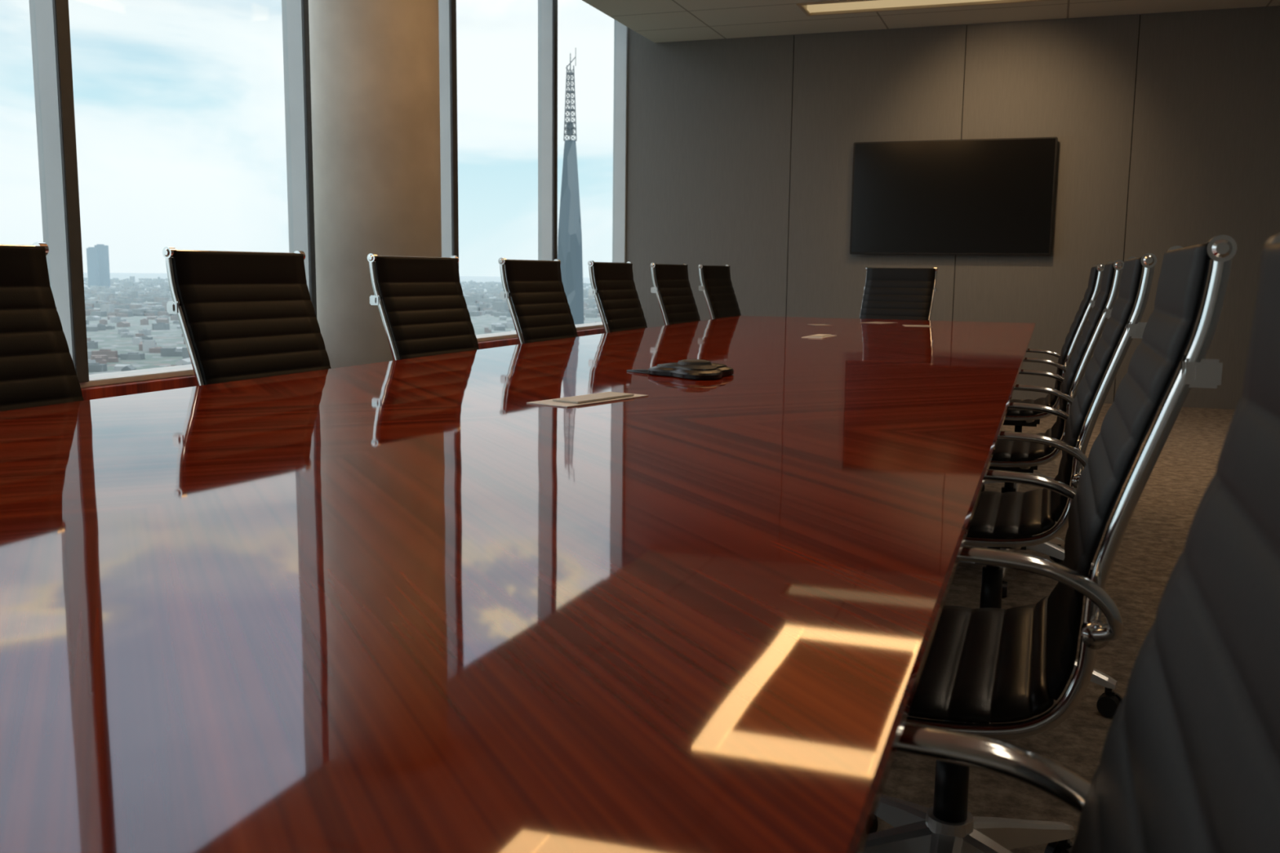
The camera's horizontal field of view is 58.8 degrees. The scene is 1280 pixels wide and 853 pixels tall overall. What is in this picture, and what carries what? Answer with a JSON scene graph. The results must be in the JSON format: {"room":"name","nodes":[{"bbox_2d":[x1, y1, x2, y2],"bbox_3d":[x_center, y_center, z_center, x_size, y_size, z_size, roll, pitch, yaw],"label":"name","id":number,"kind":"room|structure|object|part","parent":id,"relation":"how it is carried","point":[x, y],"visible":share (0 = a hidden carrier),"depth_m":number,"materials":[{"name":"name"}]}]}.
{"room":"office","nodes":[
{"label":"office","id":0,"kind":"room"},
{"bbox_2d":[80,327,609,400],"bbox_3d":[-2.612,0.175,4.258,0.260,0.535,14.130,3,8,20],"label":"wall","id":1,"kind":"structure","parent":0,"point":[146,386],"depth_m":5.09,"materials":[{"name":"brown wood"}]},
{"bbox_2d":[28,0,88,382],"bbox_3d":[-2.379,-1.619,4.572,0.145,2.890,0.068,3,8,20],"label":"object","id":2,"kind":"structure","parent":1,"relation":"attached to","point":[50,28],"depth_m":4.62,"materials":[{"name":"grey metal"}]},
{"bbox_2d":[281,0,316,317],"bbox_3d":[-1.830,-1.821,6.083,0.145,2.890,0.068,3,8,20],"label":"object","id":3,"kind":"structure","parent":1,"relation":"attached to","point":[295,13],"depth_m":6.09,"materials":[{"name":"grey metal"}]},
{"bbox_2d":[79,321,608,388],"bbox_3d":[-2.646,-0.106,4.233,0.220,0.027,14.130,3,8,20],"label":"trim","id":4,"kind":"structure","parent":1,"relation":"attached to","point":[135,375],"depth_m":5.23,"materials":[{"name":"white paint"}]},
{"bbox_2d":[438,0,458,266],"bbox_3d":[-1.295,-2.017,7.557,0.145,2.890,0.068,3,8,20],"label":"trim","id":5,"kind":"structure","parent":1,"relation":"attached to","point":[446,8],"depth_m":7.53,"materials":[{"name":"grey metal"}]},
{"bbox_2d":[537,0,557,260],"bbox_3d":[-0.740,-2.221,9.086,0.145,2.890,0.068,3,8,20],"label":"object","id":6,"kind":"structure","parent":1,"relation":"attached to","point":[547,9],"depth_m":9.04,"materials":[{"name":"grey metal"}]},
{"bbox_2d":[582,0,1279,42],"bbox_3d":[0.231,-2.620,2.854,5.290,0.300,14.330,3,8,20],"label":"ceiling","id":7,"kind":"structure","parent":0,"point":[657,20],"depth_m":9.12,"materials":[{"name":"tile"}]},
{"bbox_2d":[796,0,1053,16],"bbox_3d":[2.221,-3.310,8.627,2.000,0.160,0.420,3,8,20],"label":"light","id":8,"kind":"object","parent":7,"relation":"attached to","point":[842,6],"visible":1,"depth_m":8.91,"materials":[{"name":"paint"}]},
{"bbox_2d":[612,5,1279,409],"bbox_3d":[2.438,-1.996,9.774,5.690,3.650,0.120,3,8,20],"label":"wall","id":9,"kind":"structure","parent":0,"point":[1166,126],"depth_m":9.53,"materials":[{"name":"grey paint"}]},
{"bbox_2d":[612,19,627,262],"bbox_3d":[-0.188,-2.421,10.591,0.125,2.890,0.030,3,8,20],"label":"trim","id":10,"kind":"structure","parent":9,"relation":"attached to","point":[620,50],"depth_m":10.54,"materials":[{"name":"grey metal"}]},
{"bbox_2d":[849,137,1057,255],"bbox_3d":[2.627,-1.936,9.608,1.656,0.956,0.078,3,8,20],"label":"television","id":11,"kind":"object","parent":9,"relation":"attached to","point":[972,197],"visible":1,"depth_m":9.56,"materials":[{"name":"metal"}]},
{"bbox_2d":[876,399,1235,852],"bbox_3d":[-0.025,0.644,3.392,5.760,0.100,14.350,3,8,20],"label":"floor","id":12,"kind":"structure","parent":0,"point":[1153,540],"depth_m":3.79,"materials":[{"name":"carpet"}]},
{"bbox_2d":[0,242,84,411],"bbox_3d":[-1.230,0.162,2.389,0.684,1.100,0.663,4,8,22],"label":"office chair","id":13,"kind":"object","parent":12,"relation":"on","point":[37,369],"visible":0.2,"depth_m":2.59,"materials":[{"name":"black leather"}]},
{"bbox_2d":[162,246,331,386],"bbox_3d":[-0.900,0.041,3.299,0.684,1.100,0.663,4,9,23],"label":"office chair","id":14,"kind":"object","parent":12,"relation":"on","point":[242,315],"visible":0.26,"depth_m":3.29,"materials":[{"name":"black leather"}]},
{"bbox_3d":[-1.006,-0.121,3.033,0.654,0.688,0.018,4,9,23],"label":"rail","id":15,"kind":"part","parent":14,"relation":"part of","materials":[{"name":"silver metal"}]},
{"bbox_2d":[308,0,441,368],"bbox_3d":[-1.358,-1.526,5.854,0.644,3.500,0.644,3,8,20],"label":"column","id":16,"kind":"structure","parent":12,"relation":"on","point":[375,64],"depth_m":5.61,"materials":[{"name":"paint"}]},
{"bbox_2d":[367,253,479,360],"bbox_3d":[-0.563,-0.083,4.228,0.684,1.100,0.663,4,9,23],"label":"office chair","id":17,"kind":"object","parent":12,"relation":"on","point":[420,301],"visible":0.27,"depth_m":4.22,"materials":[{"name":"black leather"}]},
{"bbox_3d":[-0.669,-0.245,3.962,0.654,0.688,0.018,4,9,23],"label":"rail","id":18,"kind":"part","parent":17,"relation":"part of","materials":[{"name":"silver metal"}]},
{"bbox_2d":[0,315,1035,852],"bbox_3d":[0.147,0.192,3.575,1.930,0.750,8.520,3,8,20],"label":"conference table","id":19,"kind":"object","parent":12,"relation":"on","point":[415,605],"visible":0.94,"depth_m":1.07,"materials":[{"name":"brown wood"}]},
{"bbox_2d":[526,391,648,407],"bbox_3d":[-0.118,-0.066,2.650,0.120,0.008,0.310,6,10,35],"label":"port","id":20,"kind":"object","parent":19,"relation":"on","point":[581,400],"visible":1,"depth_m":2.60,"materials":[{"name":"metal"}]},
{"bbox_3d":[-0.107,-0.068,2.651,0.076,0.004,0.215,6,10,35],"label":"port lid","id":21,"kind":"part","parent":20,"relation":"part of","materials":[{"name":"metal"}]},
{"bbox_2d":[626,359,733,380],"bbox_3d":[0.145,-0.176,3.332,0.237,0.045,0.340,-6,10,-40],"label":"phone","id":22,"kind":"object","parent":19,"relation":"on","point":[687,369],"visible":1,"depth_m":3.24,"materials":[{"name":"black plastic"}]},
{"bbox_3d":[0.029,-0.166,3.361,0.154,0.013,0.079,5,9,29],"label":"microphone arm","id":23,"kind":"part","parent":22,"relation":"part of"},
{"bbox_2d":[801,333,835,338],"bbox_3d":[0.849,-0.429,5.371,0.102,0.008,0.264,4,9,23],"label":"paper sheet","id":24,"kind":"object","parent":19,"relation":"on","point":[817,335],"visible":1,"depth_m":5.31,"materials":[{"name":"paper"}]},
{"bbox_3d":[0.853,-0.431,5.376,0.065,0.004,0.183,4,9,23],"label":"port lid","id":25,"kind":"part","parent":24,"relation":"part of","materials":[{"name":"paper"}]},
{"bbox_2d":[808,324,831,325],"bbox_3d":[1.039,-0.588,6.567,0.100,0.002,0.150,-1,8,-10],"label":"paper sheet","id":26,"kind":"object","parent":19,"relation":"on","point":[808,324],"visible":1,"depth_m":6.54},
{"bbox_2d":[860,321,897,324],"bbox_3d":[1.462,-0.635,6.943,0.150,0.002,0.210,7,10,39],"label":"paper sheet","id":27,"kind":"object","parent":19,"relation":"on","point":[879,322],"visible":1,"depth_m":6.91,"materials":[{"name":"white paper"}]},
{"bbox_2d":[902,324,932,327],"bbox_3d":[1.605,-0.583,6.577,0.150,0.002,0.210,2,8,8],"label":"paper sheet","id":28,"kind":"object","parent":19,"relation":"on","point":[922,326],"visible":1,"depth_m":6.54,"materials":[{"name":"white paper"}]},
{"bbox_2d":[497,257,577,344],"bbox_3d":[-0.216,-0.209,5.180,0.684,1.100,0.663,4,8,22],"label":"office chair","id":29,"kind":"object","parent":12,"relation":"on","point":[535,290],"visible":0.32,"depth_m":5.16,"materials":[{"name":"black leather"}]},
{"bbox_3d":[-0.318,-0.371,4.913,0.654,0.688,0.018,4,8,23],"label":"rail","id":30,"kind":"part","parent":29,"relation":"part of","materials":[{"name":"silver metal"}]},
{"bbox_2d":[587,260,647,333],"bbox_3d":[0.130,-0.336,6.133,0.684,1.100,0.663,4,8,21],"label":"office chair","id":31,"kind":"object","parent":12,"relation":"on","point":[616,291],"visible":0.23,"depth_m":6.11,"materials":[{"name":"black leather"}]},
{"bbox_3d":[0.032,-0.498,5.864,0.654,0.688,0.018,4,8,22],"label":"rail","id":32,"kind":"part","parent":31,"relation":"part of","materials":[{"name":"silver metal"}]},
{"bbox_2d":[649,262,700,325],"bbox_3d":[0.470,-0.461,7.071,0.684,1.100,0.663,4,9,23],"label":"office chair","id":33,"kind":"object","parent":12,"relation":"on","point":[673,282],"visible":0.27,"depth_m":7.05,"materials":[{"name":"black leather"}]},
{"bbox_3d":[0.364,-0.624,6.805,0.654,0.688,0.018,4,9,23],"label":"rail","id":34,"kind":"part","parent":33,"relation":"part of","materials":[{"name":"silver metal"}]},
{"bbox_2d":[697,263,741,319],"bbox_3d":[0.811,-0.587,8.013,0.684,1.100,0.663,4,9,24],"label":"office chair","id":35,"kind":"object","parent":12,"relation":"on","point":[717,280],"visible":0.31,"depth_m":8.00,"materials":[{"name":"black leather"}]},
{"bbox_3d":[0.701,-0.749,7.749,0.654,0.688,0.018,4,9,24],"label":"rail","id":36,"kind":"part","parent":35,"relation":"part of","materials":[{"name":"silver metal"}]},
{"bbox_2d":[859,266,937,320],"bbox_3d":[1.748,-0.599,8.182,0.663,1.100,0.684,6,9,33],"label":"office chair","id":37,"kind":"object","parent":12,"relation":"on","point":[889,293],"visible":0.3,"depth_m":8.33,"materials":[{"name":"black leather"}]},
{"bbox_3d":[1.967,-0.771,8.014,0.018,0.688,0.654,6,9,33],"label":"rail","id":38,"kind":"part","parent":37,"relation":"part of","materials":[{"name":"silver metal"}]},
{"bbox_2d":[981,263,1104,492],"bbox_3d":[1.703,-0.182,5.144,0.684,1.100,0.663,3,8,20],"label":"office chair","id":39,"kind":"object","parent":12,"relation":"on","point":[1018,418],"visible":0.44,"depth_m":4.88,"materials":[{"name":"black leather"}]},
{"bbox_3d":[1.618,-0.097,5.189,0.505,0.085,0.524,3,8,20],"label":"seat","id":40,"kind":"part","parent":39,"relation":"part of","materials":[{"name":"black leather"}]},
{"bbox_3d":[1.822,-0.238,5.412,0.432,0.268,0.070,3,8,20],"label":"armrest","id":41,"kind":"part","parent":39,"relation":"part of","materials":[{"name":"silver metal"}]},
{"bbox_3d":[1.622,-0.165,4.864,0.432,0.268,0.070,3,8,20],"label":"armrest","id":42,"kind":"part","parent":39,"relation":"part of","materials":[{"name":"silver metal"}]},
{"bbox_3d":[1.619,-0.344,4.875,0.654,0.688,0.018,3,8,20],"label":"rail","id":43,"kind":"part","parent":39,"relation":"part of","materials":[{"name":"silver metal"}]},
{"bbox_3d":[1.922,-0.410,5.037,0.156,0.594,0.524,3,8,20],"label":"backrest","id":44,"kind":"part","parent":39,"relation":"part of","materials":[{"name":"black leather"}]},
{"bbox_3d":[1.796,-0.409,5.364,0.654,0.688,0.018,3,8,20],"label":"rail","id":45,"kind":"part","parent":39,"relation":"part of","materials":[{"name":"silver metal"}]},
{"bbox_2d":[966,259,1124,597],"bbox_3d":[1.274,-0.023,3.949,0.684,1.100,0.663,3,8,20],"label":"office chair","id":46,"kind":"object","parent":12,"relation":"on","point":[1008,455],"visible":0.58,"depth_m":3.70,"materials":[{"name":"black leather"}]},
{"bbox_3d":[1.189,0.063,3.994,0.505,0.085,0.524,3,8,20],"label":"seat","id":47,"kind":"part","parent":46,"relation":"part of","materials":[{"name":"black leather"}]},
{"bbox_3d":[1.194,-0.006,3.668,0.432,0.268,0.070,3,8,20],"label":"armrest","id":48,"kind":"part","parent":46,"relation":"part of","materials":[{"name":"silver metal"}]},
{"bbox_3d":[1.393,-0.079,4.216,0.432,0.268,0.070,3,8,20],"label":"armrest","id":49,"kind":"part","parent":46,"relation":"part of","materials":[{"name":"silver metal"}]},
{"bbox_3d":[1.190,-0.185,3.680,0.654,0.688,0.018,3,8,20],"label":"rail","id":50,"kind":"part","parent":46,"relation":"part of","materials":[{"name":"silver metal"}]},
{"bbox_3d":[1.367,-0.250,4.168,0.654,0.688,0.018,3,8,20],"label":"rail","id":51,"kind":"part","parent":46,"relation":"part of","materials":[{"name":"silver metal"}]},
{"bbox_3d":[1.493,-0.251,3.842,0.156,0.594,0.524,3,8,20],"label":"backrest","id":52,"kind":"part","parent":46,"relation":"part of","materials":[{"name":"black leather"}]},
{"bbox_2d":[862,235,1236,852],"bbox_3d":[0.480,0.266,1.778,0.684,1.100,0.663,3,8,20],"label":"office chair","id":53,"kind":"object","parent":12,"relation":"on","point":[982,667],"visible":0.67,"depth_m":1.56,"materials":[{"name":"black leather"}]},
{"bbox_3d":[0.396,0.352,1.823,0.505,0.085,0.524,3,8,20],"label":"seat","id":54,"kind":"part","parent":53,"relation":"part of","materials":[{"name":"black leather"}]},
{"bbox_3d":[0.599,0.210,2.045,0.432,0.268,0.070,3,8,20],"label":"armrest","id":55,"kind":"part","parent":53,"relation":"part of","materials":[{"name":"silver metal"}]},
{"bbox_3d":[0.400,0.283,1.497,0.432,0.268,0.070,3,8,20],"label":"armrest","id":56,"kind":"part","parent":53,"relation":"part of","materials":[{"name":"silver metal"}]},
{"bbox_3d":[0.396,0.104,1.508,0.654,0.688,0.018,3,8,20],"label":"rail","id":57,"kind":"part","parent":53,"relation":"part of","materials":[{"name":"silver metal"}]},
{"bbox_3d":[0.700,0.038,1.670,0.156,0.594,0.524,3,8,20],"label":"backrest","id":58,"kind":"part","parent":53,"relation":"part of","materials":[{"name":"black leather"}]},
{"bbox_2d":[963,253,1156,723],"bbox_3d":[0.878,0.122,2.858,0.684,1.100,0.663,3,8,20],"label":"office chair","id":59,"kind":"object","parent":12,"relation":"on","point":[1006,520],"visible":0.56,"depth_m":2.62,"materials":[{"name":"black leather"}]},
{"bbox_3d":[0.793,0.208,2.903,0.505,0.085,0.524,3,8,20],"label":"seat","id":60,"kind":"part","parent":59,"relation":"part of","materials":[{"name":"black leather"}]},
{"bbox_3d":[0.797,0.140,2.577,0.432,0.268,0.070,3,8,20],"label":"armrest","id":61,"kind":"part","parent":59,"relation":"part of","materials":[{"name":"silver metal"}]},
{"bbox_3d":[0.997,0.067,3.125,0.432,0.268,0.070,3,8,20],"label":"armrest","id":62,"kind":"part","parent":59,"relation":"part of","materials":[{"name":"silver metal"}]},
{"bbox_3d":[0.794,-0.040,2.589,0.654,0.688,0.018,3,8,20],"label":"rail","id":63,"kind":"part","parent":59,"relation":"part of","materials":[{"name":"silver metal"}]},
{"bbox_3d":[0.971,-0.105,3.077,0.654,0.688,0.018,3,8,20],"label":"rail","id":64,"kind":"part","parent":59,"relation":"part of","materials":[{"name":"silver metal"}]},
{"bbox_3d":[1.097,-0.106,2.751,0.156,0.594,0.524,3,8,20],"label":"backrest","id":65,"kind":"part","parent":59,"relation":"part of","materials":[{"name":"black leather"}]},
{"bbox_2d":[895,231,1279,852],"bbox_3d":[0.049,0.429,0.626,0.674,1.081,0.663,3,8,20],"label":"office chair","id":66,"kind":"object","parent":12,"relation":"on","point":[1190,757],"visible":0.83,"depth_m":0.59,"materials":[{"name":"black leather"}]},
{"bbox_3d":[0.163,0.363,0.894,0.432,0.268,0.070,3,8,20],"label":"armrest","id":67,"kind":"part","parent":66,"relation":"part of","materials":[{"name":"silver metal"}]},
{"bbox_3d":[0.252,0.214,0.527,0.122,0.601,0.524,3,8,20],"label":"backrest","id":68,"kind":"part","parent":66,"relation":"part of","materials":[{"name":"black leather"}]},
{"label":"outside","id":69,"kind":"structure","parent":0,"visible":0},
{"bbox_2d":[83,272,606,374],"bbox_3d":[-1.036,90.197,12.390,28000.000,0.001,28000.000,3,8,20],"label":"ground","id":70,"kind":"structure","parent":69,"point":[109,339],"depth_m":1549.84,"materials":[{"name":"grey"}]},
{"bbox_2d":[87,351,91,359],"bbox_3d":[-535.395,-69.908,1105.791,9.769,7.475,10.144,0,8,-2],"label":"building","id":71,"kind":"structure","parent":70,"relation":"on","point":[89,353],"depth_m":1100.61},
{"bbox_2d":[86,324,97,331],"bbox_3d":[-755.527,-134.888,1555.645,20.883,8.778,11.590,-4,9,-32],"label":"building","id":72,"kind":"structure","parent":70,"relation":"on","point":[89,327],"depth_m":1553.44,"materials":[{"name":"grey concrete"}]},
{"bbox_2d":[88,360,96,363],"bbox_3d":[-487.591,-55.469,1005.755,9.055,7.180,12.629,-4,9,-32],"label":"building","id":73,"kind":"structure","parent":70,"relation":"on","point":[89,361],"depth_m":1003.47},
{"bbox_2d":[87,340,97,348],"bbox_3d":[-598.488,-89.275,1238.040,10.078,8.419,10.305,0,8,-5],"label":"building","id":74,"kind":"structure","parent":70,"relation":"on","point":[91,344],"depth_m":1233.53,"materials":[{"name":"grey concrete"}]},
{"bbox_2d":[86,247,100,287],"bbox_3d":[-2153.101,-626.448,4468.987,38.000,158.000,24.000,-1,8,-15],"label":"residential tower","id":75,"kind":"structure","parent":70,"relation":"on","point":[92,255],"depth_m":4458.41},
{"bbox_2d":[86,315,101,320],"bbox_3d":[-894.096,-177.319,1857.724,13.915,7.479,20.485,1,8,1],"label":"building","id":76,"kind":"structure","parent":70,"relation":"on","point":[91,317],"depth_m":1848.13,"materials":[{"name":"grey concrete"}]},
{"bbox_2d":[88,362,106,372],"bbox_3d":[-469.233,-50.895,973.999,18.917,7.179,10.647,0,8,-5],"label":"building","id":77,"kind":"structure","parent":70,"relation":"on","point":[92,366],"depth_m":969.63,"materials":[{"name":"grey concrete"}]},
{"bbox_2d":[94,356,106,364],"bbox_3d":[-493.012,-59.885,1037.590,9.173,7.143,9.930,-3,9,-27],"label":"building","id":78,"kind":"structure","parent":70,"relation":"on","point":[98,359],"depth_m":1033.17,"materials":[{"name":"concrete"}]},
{"bbox_2d":[97,324,106,330],"bbox_3d":[-755.637,-139.360,1588.331,12.095,8.740,12.577,-5,9,-34],"label":"building","id":79,"kind":"structure","parent":70,"relation":"on","point":[100,326],"depth_m":1584.08,"materials":[{"name":"grey concrete"}]},
{"bbox_2d":[94,244,110,287],"bbox_3d":[-2186.659,-654.178,4616.609,48.000,172.000,24.000,-1,8,-15],"label":"residential tower","id":80,"kind":"structure","parent":70,"relation":"on","point":[103,251],"depth_m":4607.80,"materials":[{"name":"blue glass"}]},
{"bbox_2d":[98,319,107,324],"bbox_3d":[-822.461,-160.359,1739.207,10.716,7.762,8.591,-4,9,-29],"label":"building","id":81,"kind":"structure","parent":70,"relation":"on","point":[104,322],"depth_m":1736.16,"materials":[{"name":"brick"}]},
{"bbox_2d":[91,349,117,357],"bbox_3d":[-517.848,-69.763,1097.881,21.608,9.739,7.628,0,8,-6],"label":"building","id":82,"kind":"structure","parent":70,"relation":"on","point":[110,353],"depth_m":1094.45,"materials":[{"name":"concrete"}]},
{"bbox_2d":[90,355,118,362],"bbox_3d":[-503.567,-63.765,1067.442,21.716,6.465,11.542,-5,9,-34],"label":"building","id":83,"kind":"structure","parent":70,"relation":"on","point":[92,357],"depth_m":1064.15,"materials":[{"name":"concrete"}]},
{"bbox_2d":[105,325,115,328],"bbox_3d":[-755.139,-141.270,1616.312,10.222,4.920,10.389,0,8,-1],"label":"building","id":84,"kind":"structure","parent":70,"relation":"on","point":[106,326],"depth_m":1611.58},
{"bbox_2d":[109,316,126,322],"bbox_3d":[-827.289,-169.164,1798.863,21.066,8.861,10.695,1,8,0],"label":"building","id":85,"kind":"structure","parent":70,"relation":"on","point":[113,319],"depth_m":1793.46,"materials":[{"name":"grey concrete"}]},
{"bbox_2d":[114,364,132,370],"bbox_3d":[-451.422,-51.969,992.047,12.123,4.800,10.090,0,8,-4],"label":"building","id":86,"kind":"structure","parent":70,"relation":"on","point":[117,366],"depth_m":987.30,"materials":[{"name":"white concrete"}]},
{"bbox_2d":[116,321,129,327],"bbox_3d":[-763.927,-151.296,1678.099,11.567,7.768,17.683,1,8,2],"label":"building","id":87,"kind":"structure","parent":70,"relation":"on","point":[122,324],"depth_m":1669.65,"materials":[{"name":"brick"}]},
{"bbox_2d":[117,328,128,333],"bbox_3d":[-686.600,-127.127,1508.723,12.743,7.740,13.861,-3,9,-28],"label":"building","id":88,"kind":"structure","parent":70,"relation":"on","point":[122,330],"depth_m":1502.89,"materials":[{"name":"grey concrete"}]},
{"bbox_2d":[120,332,134,337],"bbox_3d":[-650.292,-116.325,1440.218,14.559,5.808,9.199,0,8,-5],"label":"building","id":89,"kind":"structure","parent":70,"relation":"on","point":[122,334],"depth_m":1436.17,"materials":[{"name":"grey concrete"}]},
{"bbox_2d":[121,364,136,371],"bbox_3d":[-414.672,-44.542,921.000,8.226,10.257,9.575,0,8,-2],"label":"building","id":90,"kind":"structure","parent":70,"relation":"on","point":[130,367],"depth_m":916.01,"materials":[{"name":"grey concrete"}]},
{"bbox_2d":[120,352,145,359],"bbox_3d":[-492.749,-68.539,1102.269,19.055,6.691,11.054,0,8,-3],"label":"building","id":91,"kind":"structure","parent":70,"relation":"on","point":[130,356],"depth_m":1097.12,"materials":[{"name":"grey concrete"}]},
{"bbox_2d":[132,337,144,344],"bbox_3d":[-580.102,-99.264,1315.046,11.654,7.669,11.367,0,8,-6],"label":"building","id":92,"kind":"structure","parent":70,"relation":"on","point":[135,340],"depth_m":1309.56,"materials":[{"name":"grey concrete"}]},
{"bbox_2d":[135,333,145,337],"bbox_3d":[-630.895,-114.797,1433.059,7.829,5.171,10.521,1,8,0],"label":"building","id":93,"kind":"structure","parent":70,"relation":"on","point":[136,335],"depth_m":1427.78,"materials":[{"name":"brick"}]},
{"bbox_2d":[137,328,151,335],"bbox_3d":[-647.183,-123.358,1483.222,8.516,8.110,15.993,2,8,6],"label":"building","id":94,"kind":"structure","parent":70,"relation":"on","point":[147,332],"depth_m":1477.79,"materials":[{"name":"grey concrete"}]},
{"bbox_2d":[140,318,148,324],"bbox_3d":[-761.821,-161.161,1744.553,9.739,9.276,8.339,0,8,-6],"label":"building","id":95,"kind":"structure","parent":70,"relation":"on","point":[143,322],"depth_m":1740.83,"materials":[{"name":"brick"}]},
{"bbox_2d":[139,336,152,340],"bbox_3d":[-588.404,-103.318,1344.439,19.089,7.514,8.049,0,8,-1],"label":"building","id":96,"kind":"structure","parent":70,"relation":"on","point":[143,337],"depth_m":1340.62,"materials":[{"name":"grey concrete"}]},
{"bbox_2d":[138,341,156,351],"bbox_3d":[-530.386,-86.943,1223.153,14.335,9.399,13.636,0,8,-6],"label":"building","id":97,"kind":"structure","parent":70,"relation":"on","point":[140,344],"depth_m":1216.19,"materials":[{"name":"brick"}]},
{"bbox_2d":[142,339,156,351],"bbox_3d":[-520.566,-85.757,1205.329,11.382,12.123,9.829,0,8,-2],"label":"building","id":98,"kind":"structure","parent":70,"relation":"on","point":[147,344],"depth_m":1200.55,"materials":[{"name":"grey concrete"}]},
{"bbox_2d":[146,315,157,319],"bbox_3d":[-824.448,-183.833,1918.306,14.849,5.481,7.977,1,8,-1],"label":"building","id":99,"kind":"structure","parent":70,"relation":"on","point":[148,317],"depth_m":1914.50,"materials":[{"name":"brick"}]},
{"bbox_2d":[149,346,162,352],"bbox_3d":[-506.743,-80.837,1194.395,13.040,5.666,16.014,1,8,-1],"label":"building","id":100,"kind":"structure","parent":70,"relation":"on","point":[156,349],"depth_m":1186.56,"materials":[{"name":"brick"}]},
{"bbox_2d":[151,322,169,329],"bbox_3d":[-681.980,-142.952,1615.285,20.876,10.196,12.704,-5,10,-35],"label":"building","id":101,"kind":"structure","parent":70,"relation":"on","point":[159,326],"depth_m":1610.79,"materials":[{"name":"grey concrete"}]},
{"bbox_2d":[155,317,168,323],"bbox_3d":[-754.172,-167.315,1793.208,16.788,8.400,7.439,0,8,-2],"label":"building","id":102,"kind":"structure","parent":70,"relation":"on","point":[158,319],"depth_m":1789.96,"materials":[{"name":"brick"}]},
{"bbox_2d":[159,315,168,319],"bbox_3d":[-807.392,-185.257,1925.625,12.399,6.700,11.508,-5,9,-34],"label":"building","id":103,"kind":"structure","parent":70,"relation":"on","point":[162,316],"depth_m":1922.22,"materials":[{"name":"grey concrete"}]},
{"bbox_2d":[160,347,182,356],"bbox_3d":[-472.508,-75.246,1147.117,20.586,8.235,8.645,0,8,-6],"label":"building","id":104,"kind":"structure","parent":70,"relation":"on","point":[165,352],"depth_m":1143.06,"materials":[{"name":"grey concrete"}]},
{"bbox_2d":[170,315,178,320],"bbox_3d":[-773.665,-182.504,1900.004,21.504,8.984,11.339,-4,9,-32],"label":"building","id":105,"kind":"structure","parent":70,"relation":"on","point":[172,317],"depth_m":1892.42,"materials":[{"name":"brick"}]},
{"bbox_2d":[175,346,184,351],"bbox_3d":[-482.522,-81.818,1204.551,17.768,5.396,9.940,-4,9,-28],"label":"building","id":106,"kind":"structure","parent":70,"relation":"on","point":[177,348],"depth_m":1198.21,"materials":[{"name":"white concrete"}]},
{"bbox_2d":[175,357,191,365],"bbox_3d":[-406.184,-56.609,1015.386,10.706,8.670,20.927,0,8,-2],"label":"building","id":107,"kind":"structure","parent":70,"relation":"on","point":[186,361],"depth_m":1005.06,"materials":[{"name":"grey concrete"}]},
{"bbox_2d":[182,346,189,359],"bbox_3d":[-440.527,-71.564,1110.410,10.192,11.657,10.094,1,8,2],"label":"building","id":108,"kind":"structure","parent":70,"relation":"on","point":[184,351],"depth_m":1105.46,"materials":[{"name":"grey concrete"}]},
{"bbox_2d":[83,275,604,317],"bbox_3d":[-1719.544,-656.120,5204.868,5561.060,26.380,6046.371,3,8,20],"label":"cityscape","id":109,"kind":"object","parent":70,"relation":"on","point":[110,304],"visible":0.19,"depth_m":2872.95,"materials":[{"name":"brick"}]},
{"bbox_2d":[484,327,491,333],"bbox_3d":[-218.959,-138.740,1634.129,9.699,7.260,10.295,0,8,-6],"label":"building","id":110,"kind":"structure","parent":70,"relation":"on","point":[486,330],"depth_m":1629.38,"materials":[{"name":"brick"}]},
{"bbox_2d":[491,323,502,328],"bbox_3d":[-221.444,-156.089,1755.991,15.477,8.410,11.717,1,8,1],"label":"building","id":111,"kind":"structure","parent":70,"relation":"on","point":[492,324],"depth_m":1750.63,"materials":[{"name":"grey concrete"}]},
{"bbox_2d":[493,324,505,330],"bbox_3d":[-209.831,-147.413,1694.704,15.285,8.163,7.707,-4,9,-33],"label":"building","id":112,"kind":"structure","parent":70,"relation":"on","point":[496,327],"depth_m":1691.81,"materials":[{"name":"grey concrete"}]},
{"bbox_2d":[499,315,506,319],"bbox_3d":[-246.980,-195.722,2046.204,12.851,7.370,7.155,0,8,-8],"label":"building","id":113,"kind":"structure","parent":70,"relation":"on","point":[501,317],"depth_m":2043.20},
{"bbox_2d":[502,322,513,328],"bbox_3d":[-206.075,-158.772,1775.359,16.578,8.804,8.416,0,8,-3],"label":"building","id":114,"kind":"structure","parent":70,"relation":"on","point":[508,325],"depth_m":1771.27,"materials":[{"name":"grey concrete"}]},
{"bbox_2d":[557,47,583,324],"bbox_3d":[-24.562,-46.634,396.594,10.717,166.000,10.717,0,8,-5],"label":"skyscraper","id":115,"kind":"structure","parent":70,"relation":"on","point":[570,234],"depth_m":390.14,"materials":[{"name":"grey glass"}]}
]}

